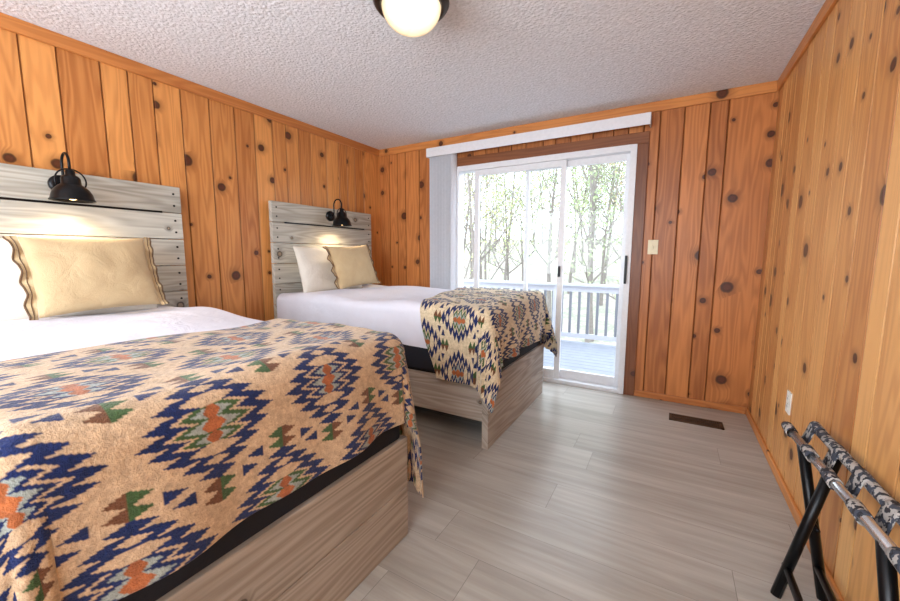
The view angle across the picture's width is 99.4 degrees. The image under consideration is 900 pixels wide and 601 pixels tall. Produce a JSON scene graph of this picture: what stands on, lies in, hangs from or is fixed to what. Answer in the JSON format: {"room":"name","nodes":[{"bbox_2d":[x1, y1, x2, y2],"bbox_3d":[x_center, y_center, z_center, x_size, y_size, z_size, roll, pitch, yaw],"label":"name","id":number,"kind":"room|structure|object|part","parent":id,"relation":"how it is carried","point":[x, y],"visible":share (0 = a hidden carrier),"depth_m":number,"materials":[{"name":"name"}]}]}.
{"room":"hotel room","nodes":[
{"label":"hotel room","id":0,"kind":"room"},
{"bbox_2d":[0,28,381,320],"bbox_3d":[-2.085,-0.314,2.578,0.110,2.440,5.008,4,8,30],"label":"wall","id":1,"kind":"structure","parent":0,"point":[226,162],"depth_m":2.79,"materials":[{"name":"brown wood"}]},
{"bbox_2d":[0,12,378,155],"bbox_3d":[-2.031,-1.484,2.399,0.018,0.075,4.789,4,8,30],"label":"trim","id":2,"kind":"structure","parent":1,"relation":"attached to","point":[7,22],"depth_m":2.52,"materials":[{"name":"brown wood"}]},
{"bbox_2d":[0,0,825,149],"bbox_3d":[-0.462,-1.460,1.499,3.831,0.100,5.008,4,8,30],"label":"ceiling","id":3,"kind":"structure","parent":0,"point":[338,67],"depth_m":2.30,"materials":[{"name":"white paint"}]},
{"bbox_2d":[373,0,448,36],"bbox_3d":[-0.174,-1.328,1.726,0.344,0.214,0.344,4,8,30],"label":"ceiling light","id":4,"kind":"object","parent":3,"relation":"attached to","point":[409,18],"depth_m":1.68,"materials":[{"name":"white glass"}]},
{"bbox_2d":[379,92,778,407],"bbox_3d":[0.765,-0.446,3.763,3.831,2.440,0.110,4,8,30],"label":"wall","id":5,"kind":"structure","parent":0,"point":[710,164],"depth_m":3.03,"materials":[{"name":"brown wood"}]},
{"bbox_2d":[426,112,651,289],"bbox_3d":[0.684,-0.410,3.683,2.109,2.286,0.114,4,8,30],"label":"vertical blinds","id":6,"kind":"object","parent":5,"relation":"attached to","point":[443,159],"visible":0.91,"depth_m":3.98,"materials":[{"name":"plastic"}]},
{"bbox_2d":[456,144,637,393],"bbox_3d":[0.821,-0.286,3.729,1.720,2.134,0.125,4,8,30],"label":"frame","id":7,"kind":"object","parent":5,"relation":"attached to","point":[632,148],"visible":0.58,"depth_m":3.38,"materials":[{"name":"white plastic"}]},
{"bbox_2d":[474,153,629,386],"bbox_3d":[0.893,-0.270,3.662,1.475,2.045,0.133,4,8,30],"label":"door","id":8,"kind":"structure","parent":5,"relation":"in","point":[556,372],"depth_m":3.58,"materials":[{"name":"white plastic"}]},
{"bbox_3d":[0.658,-0.287,3.803,0.925,2.045,0.032,4,8,30],"label":"sliding panel","id":9,"kind":"part","parent":8,"relation":"part of","materials":[{"name":"clear glass"}]},
{"bbox_3d":[1.139,-0.259,3.578,0.925,2.045,0.032,4,8,30],"label":"fixed panel","id":10,"kind":"part","parent":8,"relation":"part of","materials":[{"name":"clear glass"}]},
{"bbox_3d":[1.497,-0.263,3.250,0.020,0.240,0.028,4,8,30],"label":"pull handle","id":11,"kind":"part","parent":8,"relation":"part of","materials":[{"name":"black metal"}]},
{"bbox_2d":[457,131,649,166],"bbox_3d":[0.798,-1.384,3.559,1.895,0.090,0.020,4,8,30],"label":"trim","id":12,"kind":"structure","parent":5,"relation":"attached to","point":[640,137],"depth_m":3.44,"materials":[{"name":"brown wood"}]},
{"bbox_2d":[379,80,778,156],"bbox_3d":[0.737,-1.614,3.568,3.631,0.075,0.018,4,8,30],"label":"trim","id":13,"kind":"structure","parent":5,"relation":"attached to","point":[767,87],"depth_m":3.22,"materials":[{"name":"brown wood"}]},
{"bbox_2d":[623,143,648,395],"bbox_3d":[1.578,-0.226,3.240,0.085,2.130,0.020,4,8,30],"label":"trim","id":14,"kind":"structure","parent":5,"relation":"attached to","point":[643,148],"depth_m":3.22,"materials":[{"name":"brown wood"}]},
{"bbox_2d":[647,240,657,253],"bbox_3d":[1.679,-0.442,3.156,0.075,0.118,0.018,4,8,30],"label":"light switch","id":15,"kind":"object","parent":5,"relation":"attached to","point":[652,244],"visible":1,"depth_m":3.16,"materials":[{"name":"beige plastic"}]},
{"bbox_2d":[634,390,746,413],"bbox_3d":[1.958,0.831,3.145,0.796,0.055,0.014,4,8,30],"label":"baseboard","id":16,"kind":"structure","parent":5,"relation":"attached to","point":[694,402],"depth_m":3.12,"materials":[{"name":"brown wood"}]},
{"bbox_2d":[344,381,819,600],"bbox_3d":[-0.469,1.062,1.798,3.831,0.100,5.008,4,8,30],"label":"floor","id":17,"kind":"structure","parent":0,"point":[588,494],"depth_m":1.83,"materials":[{"name":"laminate"}]},
{"bbox_2d":[0,163,407,600],"bbox_3d":[-1.337,0.182,1.670,2.125,1.673,1.309,4,8,30],"label":"bed","id":18,"kind":"object","parent":17,"relation":"on","point":[322,539],"visible":0.38,"depth_m":1.48,"materials":[{"name":"brown wood"}]},
{"bbox_2d":[47,152,96,203],"bbox_3d":[-2.052,-0.665,2.048,0.259,0.261,0.188,4,8,30],"label":"wall sconce","id":19,"kind":"object","parent":18,"relation":"attached to","point":[68,187],"visible":1,"depth_m":2.01,"materials":[{"name":"black metal"}]},
{"bbox_2d":[0,239,157,320],"bbox_3d":[-2.043,-0.117,2.060,0.191,0.427,0.740,4,8,30],"label":"bed pillow","id":20,"kind":"object","parent":18,"relation":"on","point":[12,296],"depth_m":1.84,"materials":[{"name":"white fabric"}]},
{"bbox_2d":[2,235,168,319],"bbox_3d":[-1.866,-0.140,2.007,0.192,0.408,0.599,4,8,30],"label":"throw pillow","id":21,"kind":"object","parent":18,"relation":"on","point":[61,276],"visible":1,"depth_m":1.92,"materials":[{"name":"beige fabric"}]},
{"bbox_2d":[0,305,263,360],"bbox_3d":[-1.331,0.336,1.605,2.033,0.455,1.176,4,8,30],"label":"duvet","id":22,"kind":"object","parent":18,"relation":"on","point":[21,338],"depth_m":1.67,"materials":[{"name":"white fabric"}]},
{"bbox_2d":[0,318,423,600],"bbox_3d":[-0.777,0.539,1.308,0.826,0.804,1.322,4,8,30],"label":"patterned blanket","id":23,"kind":"object","parent":18,"relation":"on","point":[122,464],"visible":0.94,"depth_m":0.88,"materials":[{"name":"multicoloured fabric"}]},
{"bbox_3d":[-0.487,0.859,1.175,0.045,0.450,1.140,4,8,30],"label":"footboard","id":24,"kind":"part","parent":18,"relation":"part of","materials":[{"name":"brown wood"}]},
{"bbox_2d":[268,200,545,449],"bbox_3d":[-0.355,-0.015,3.355,2.125,1.673,1.270,4,8,30],"label":"bed","id":25,"kind":"object","parent":17,"relation":"on","point":[395,310],"visible":0.52,"depth_m":3.00,"materials":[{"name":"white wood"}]},
{"bbox_2d":[293,246,362,292],"bbox_3d":[-1.134,-0.300,3.626,0.195,0.441,0.749,4,8,30],"label":"bed pillow","id":26,"kind":"object","parent":25,"relation":"on","point":[316,275],"depth_m":3.40,"materials":[{"name":"white fabric"}]},
{"bbox_2d":[326,199,351,226],"bbox_3d":[-1.081,-0.860,3.716,0.259,0.261,0.188,4,8,30],"label":"wall sconce","id":27,"kind":"object","parent":25,"relation":"attached to","point":[341,219],"visible":1,"depth_m":3.68,"materials":[{"name":"black metal"}]},
{"bbox_2d":[323,244,380,288],"bbox_3d":[-0.912,-0.327,3.605,0.201,0.422,0.608,4,8,30],"label":"throw pillow","id":28,"kind":"object","parent":25,"relation":"on","point":[352,266],"visible":0.98,"depth_m":3.50,"materials":[{"name":"beige fabric"}]},
{"bbox_2d":[277,284,545,348],"bbox_3d":[-0.330,0.132,3.324,2.032,0.459,1.215,4,8,30],"label":"duvet","id":29,"kind":"object","parent":25,"relation":"on","point":[395,310],"depth_m":2.98,"materials":[{"name":"white fabric"}]},
{"bbox_2d":[420,287,556,412],"bbox_3d":[0.163,0.246,3.050,1.054,0.623,1.453,4,8,30],"label":"patterned blanket","id":30,"kind":"object","parent":25,"relation":"on","point":[468,333],"visible":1,"depth_m":2.46,"materials":[{"name":"multicoloured fabric"}]},
{"bbox_3d":[0.514,0.658,2.894,0.045,0.450,1.180,4,8,30],"label":"footboard","id":31,"kind":"part","parent":25,"relation":"part of","materials":[{"name":"brown wood"}]},
{"bbox_2d":[669,413,724,429],"bbox_3d":[1.820,0.893,2.828,0.340,0.006,0.135,4,8,30],"label":"floor vent","id":32,"kind":"object","parent":17,"relation":"in","point":[675,417],"visible":1,"depth_m":2.82,"materials":[{"name":"metal"}]},
{"bbox_2d":[770,421,899,600],"bbox_3d":[1.174,0.789,1.188,0.190,0.572,0.862,4,8,30],"label":"luggage rack","id":33,"kind":"object","parent":17,"relation":"on","point":[879,527],"visible":1,"depth_m":1.26,"materials":[{"name":"metal"}]},
{"bbox_2d":[748,0,899,600],"bbox_3d":[1.153,-0.085,0.719,0.110,2.440,5.008,4,8,30],"label":"wall","id":34,"kind":"structure","parent":0,"point":[827,334],"depth_m":1.51,"materials":[{"name":"brown wood"}]},
{"bbox_2d":[785,390,791,414],"bbox_3d":[1.778,0.535,2.005,0.010,0.115,0.072,4,8,30],"label":"wall outlet","id":35,"kind":"object","parent":34,"relation":"attached to","point":[789,394],"visible":1,"depth_m":1.99,"materials":[{"name":"white plastic"}]},
{"bbox_2d":[746,408,843,600],"bbox_3d":[1.093,1.097,0.883,0.014,0.055,4.793,4,8,30],"label":"baseboard","id":36,"kind":"structure","parent":34,"relation":"attached to","point":[797,516],"depth_m":1.95,"materials":[{"name":"brown wood"}]},
{"bbox_2d":[777,0,837,90],"bbox_3d":[1.097,-1.262,0.603,0.018,0.075,4.789,4,8,30],"label":"trim","id":37,"kind":"structure","parent":34,"relation":"attached to","point":[827,7],"depth_m":2.07,"materials":[{"name":"brown wood"}]},
{"label":"outside","id":38,"kind":"structure","parent":0,"visible":0},
{"bbox_2d":[464,239,621,345],"bbox_3d":[7.411,-2.884,32.682,100.000,6.401,55.800,4,8,30],"label":"ground","id":39,"kind":"structure","parent":38,"point":[537,271],"depth_m":27.03,"materials":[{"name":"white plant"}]},
{"bbox_2d":[464,176,503,233],"bbox_3d":[0.833,-7.821,25.846,7.172,13.545,7.478,-1,7,-12],"label":"tree","id":40,"kind":"object","parent":39,"relation":"on","point":[465,176],"visible":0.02,"depth_m":25.89,"materials":[{"name":"green plant"}]},
{"bbox_2d":[464,174,520,278],"bbox_3d":[0.010,-3.800,14.793,5.746,11.505,4.366,-1,7,-11],"label":"tree","id":41,"kind":"object","parent":39,"relation":"on","point":[474,174],"visible":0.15,"depth_m":14.62,"materials":[{"name":"green plant"}]},
{"bbox_2d":[464,172,525,279],"bbox_3d":[2.443,-7.987,25.519,6.674,13.828,7.385,5,8,34],"label":"tree","id":42,"kind":"object","parent":39,"relation":"on","point":[485,272],"visible":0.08,"depth_m":25.37,"materials":[{"name":"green plant"}]},
{"bbox_2d":[473,174,522,250],"bbox_3d":[4.955,-12.278,39.859,6.851,14.197,7.581,7,9,44],"label":"tree","id":43,"kind":"object","parent":39,"relation":"on","point":[496,174],"visible":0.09,"depth_m":39.69,"materials":[{"name":"green plant"}]},
{"bbox_2d":[464,174,536,278],"bbox_3d":[0.752,-6.394,19.692,7.270,13.613,6.570,-3,7,-22],"label":"tree","id":44,"kind":"object","parent":39,"relation":"on","point":[471,266],"visible":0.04,"depth_m":20.26,"materials":[{"name":"green plant"}]},
{"bbox_2d":[464,171,538,250],"bbox_3d":[1.215,-5.929,17.365,7.137,14.290,5.422,-5,9,-38],"label":"tree","id":45,"kind":"object","parent":39,"relation":"on","point":[465,235],"visible":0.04,"depth_m":17.81,"materials":[{"name":"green plant"}]},
{"bbox_2d":[464,174,543,287],"bbox_3d":[1.092,-6.107,15.859,6.786,15.260,6.664,-5,9,-40],"label":"tree","id":46,"kind":"object","parent":39,"relation":"on","point":[481,201],"visible":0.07,"depth_m":16.23,"materials":[{"name":"green plant"}]},
{"bbox_2d":[487,174,522,261],"bbox_3d":[3.787,-8.855,32.363,6.067,11.458,6.326,6,9,42],"label":"tree","id":47,"kind":"object","parent":39,"relation":"on","point":[499,174],"visible":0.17,"depth_m":32.81,"materials":[{"name":"green plant"}]},
{"bbox_2d":[490,176,523,239],"bbox_3d":[5.343,-10.214,40.060,4.710,9.758,5.211,-3,7,-24],"label":"tree","id":48,"kind":"object","parent":39,"relation":"on","point":[505,176],"visible":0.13,"depth_m":39.90,"materials":[{"name":"green plant"}]},
{"bbox_2d":[464,171,556,287],"bbox_3d":[0.653,-3.109,12.939,5.775,10.906,6.021,-5,9,-39],"label":"tree","id":49,"kind":"object","parent":39,"relation":"on","point":[468,179],"visible":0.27,"depth_m":12.71,"materials":[{"name":"green plant"}]},
{"bbox_2d":[465,168,568,288],"bbox_3d":[2.189,-4.750,17.463,5.588,11.579,6.184,-4,8,-34],"label":"tree","id":50,"kind":"object","parent":39,"relation":"on","point":[505,206],"visible":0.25,"depth_m":17.29,"materials":[{"name":"green plant"}]},
{"bbox_2d":[469,169,576,288],"bbox_3d":[2.784,-4.237,16.424,5.917,11.174,6.169,0,7,1],"label":"tree","id":51,"kind":"object","parent":39,"relation":"on","point":[513,195],"visible":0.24,"depth_m":16.70,"materials":[{"name":"green plant"}]},
{"bbox_2d":[467,172,578,280],"bbox_3d":[3.479,-5.056,20.345,5.049,10.461,5.586,-3,7,-26],"label":"tree","id":52,"kind":"object","parent":39,"relation":"on","point":[520,241],"visible":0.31,"depth_m":20.24,"materials":[{"name":"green plant"}]},
{"bbox_2d":[513,174,538,239],"bbox_3d":[9.829,-13.430,44.681,4.963,13.080,6.532,-4,8,-29],"label":"tree","id":53,"kind":"object","parent":39,"relation":"on","point":[513,174],"visible":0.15,"depth_m":44.56,"materials":[{"name":"green plant"}]},
{"bbox_2d":[495,171,559,225],"bbox_3d":[6.719,-9.990,31.715,7.259,13.709,7.569,-6,9,-44],"label":"tree","id":54,"kind":"object","parent":39,"relation":"on","point":[552,171],"visible":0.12,"depth_m":32.08,"materials":[{"name":"green plant"}]},
{"bbox_2d":[515,170,558,241],"bbox_3d":[10.065,-14.889,41.416,8.583,17.186,6.521,3,7,26],"label":"tree","id":55,"kind":"object","parent":39,"relation":"on","point":[544,170],"visible":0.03,"depth_m":42.91,"materials":[{"name":"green plant"}]},
{"bbox_2d":[532,171,549,242],"bbox_3d":[10.493,-14.715,42.393,6.366,16.776,8.378,-3,7,-24],"label":"tree","id":56,"kind":"object","parent":39,"relation":"on","point":[532,171],"visible":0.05,"depth_m":42.20,"materials":[{"name":"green plant"}]},
{"bbox_2d":[524,171,559,222],"bbox_3d":[8.300,-9.695,32.931,4.485,11.819,5.902,4,8,28],"label":"tree","id":57,"kind":"object","parent":39,"relation":"on","point":[546,171],"visible":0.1,"depth_m":33.06,"materials":[{"name":"green plant"}]},
{"bbox_2d":[483,166,613,318],"bbox_3d":[4.440,-5.168,16.026,7.173,12.992,6.880,6,9,40],"label":"tree","id":58,"kind":"object","parent":39,"relation":"on","point":[554,187],"visible":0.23,"depth_m":16.14,"materials":[{"name":"green plant"}]},
{"bbox_2d":[521,169,587,251],"bbox_3d":[9.143,-10.141,34.091,6.365,11.918,5.752,-5,8,-35],"label":"tree","id":59,"kind":"object","parent":39,"relation":"on","point":[553,169],"visible":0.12,"depth_m":34.49,"materials":[{"name":"green plant"}]},
{"bbox_2d":[498,163,623,342],"bbox_3d":[4.141,-4.439,11.693,7.203,13.488,6.510,-2,7,-14],"label":"tree","id":60,"kind":"object","parent":39,"relation":"on","point":[592,191],"visible":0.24,"depth_m":12.09,"materials":[{"name":"green plant"}]},
{"bbox_2d":[540,168,585,258],"bbox_3d":[9.713,-11.818,30.182,6.700,17.658,8.819,6,9,41],"label":"tree","id":61,"kind":"object","parent":39,"relation":"on","point":[567,168],"visible":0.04,"depth_m":30.52,"materials":[{"name":"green plant"}]},
{"bbox_2d":[530,164,609,271],"bbox_3d":[8.181,-8.075,25.493,6.716,12.682,7.002,-1,7,-11],"label":"tree","id":62,"kind":"object","parent":39,"relation":"on","point":[574,264],"visible":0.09,"depth_m":25.78,"materials":[{"name":"green plant"}]},
{"bbox_2d":[515,162,625,299],"bbox_3d":[4.995,-3.012,11.491,5.773,10.811,5.218,4,8,31],"label":"tree","id":63,"kind":"object","parent":39,"relation":"on","point":[603,177],"visible":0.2,"depth_m":11.63,"materials":[{"name":"green plant"}]},
{"bbox_2d":[535,163,625,293],"bbox_3d":[7.359,-7.216,20.196,7.007,14.030,5.324,1,7,10],"label":"tree","id":64,"kind":"object","parent":39,"relation":"on","point":[575,243],"visible":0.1,"depth_m":21.20,"materials":[{"name":"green plant"}]},
{"bbox_2d":[544,165,616,252],"bbox_3d":[7.522,-5.618,21.148,5.070,10.505,5.610,-1,7,-12],"label":"tree","id":65,"kind":"object","parent":39,"relation":"on","point":[599,165],"visible":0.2,"depth_m":21.06,"materials":[{"name":"green plant"}]},
{"bbox_2d":[553,165,611,263],"bbox_3d":[9.437,-11.169,28.553,8.594,17.208,6.529,3,7,22],"label":"tree","id":66,"kind":"object","parent":39,"relation":"on","point":[581,231],"visible":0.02,"depth_m":28.44,"materials":[{"name":"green plant"}]},
{"bbox_2d":[547,164,625,245],"bbox_3d":[7.144,-5.934,15.505,7.443,13.937,6.726,2,7,15],"label":"tree","id":67,"kind":"object","parent":39,"relation":"on","point":[604,189],"visible":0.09,"depth_m":15.48,"materials":[{"name":"green plant"}]},
{"bbox_2d":[550,163,624,341],"bbox_3d":[4.743,-6.771,13.045,7.755,17.438,7.616,-5,9,-40],"label":"tree","id":68,"kind":"object","parent":39,"relation":"on","point":[595,169],"visible":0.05,"depth_m":13.45,"materials":[{"name":"green plant"}]},
{"bbox_2d":[570,167,617,243],"bbox_3d":[9.753,-6.249,24.844,4.460,9.241,4.935,1,7,11],"label":"tree","id":69,"kind":"object","parent":39,"relation":"on","point":[574,167],"visible":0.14,"depth_m":24.97,"materials":[{"name":"green plant"}]},
{"bbox_2d":[572,164,617,250],"bbox_3d":[13.585,-9.822,33.724,5.947,11.136,5.374,1,7,9],"label":"tree","id":70,"kind":"object","parent":39,"relation":"on","point":[617,164],"visible":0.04,"depth_m":33.79,"materials":[{"name":"green plant"}]},
{"bbox_2d":[566,162,625,283],"bbox_3d":[9.086,-7.926,20.994,6.542,14.712,6.425,2,7,11],"label":"tree","id":71,"kind":"object","parent":39,"relation":"on","point":[608,250],"visible":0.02,"depth_m":21.74,"materials":[{"name":"green plant"}]},
{"bbox_2d":[567,162,625,237],"bbox_3d":[9.998,-7.501,22.249,6.414,13.291,7.098,2,7,12],"label":"tree","id":72,"kind":"object","parent":39,"relation":"on","point":[622,162],"visible":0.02,"depth_m":21.93,"materials":[{"name":"green plant"}]},
{"bbox_2d":[568,162,625,305],"bbox_3d":[8.068,-6.325,18.508,7.041,13.297,7.341,0,7,-3],"label":"tree","id":73,"kind":"object","parent":39,"relation":"on","point":[606,217],"visible":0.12,"depth_m":18.96,"materials":[{"name":"green plant"}]},
{"bbox_2d":[584,161,625,233],"bbox_3d":[5.751,-4.962,10.642,6.518,14.925,6.637,-1,7,-10],"label":"tree","id":74,"kind":"object","parent":39,"relation":"on","point":[622,176],"visible":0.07,"depth_m":11.17,"materials":[{"name":"green plant"}]},
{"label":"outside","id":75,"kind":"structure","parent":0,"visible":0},
{"bbox_2d":[543,340,615,375],"bbox_3d":[1.564,0.774,4.833,12.000,0.030,2.265,4,8,30],"label":"deck","id":76,"kind":"object","parent":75,"point":[595,358],"visible":0.16,"depth_m":4.97,"materials":[{"name":"white wood"}]},
{"bbox_2d":[463,279,618,341],"bbox_3d":[2.086,0.208,5.672,12.000,0.900,0.120,4,8,30],"label":"deck railing","id":77,"kind":"object","parent":76,"relation":"on","point":[572,287],"visible":0.15,"depth_m":5.76,"materials":[{"name":"white paint"}]}
]}

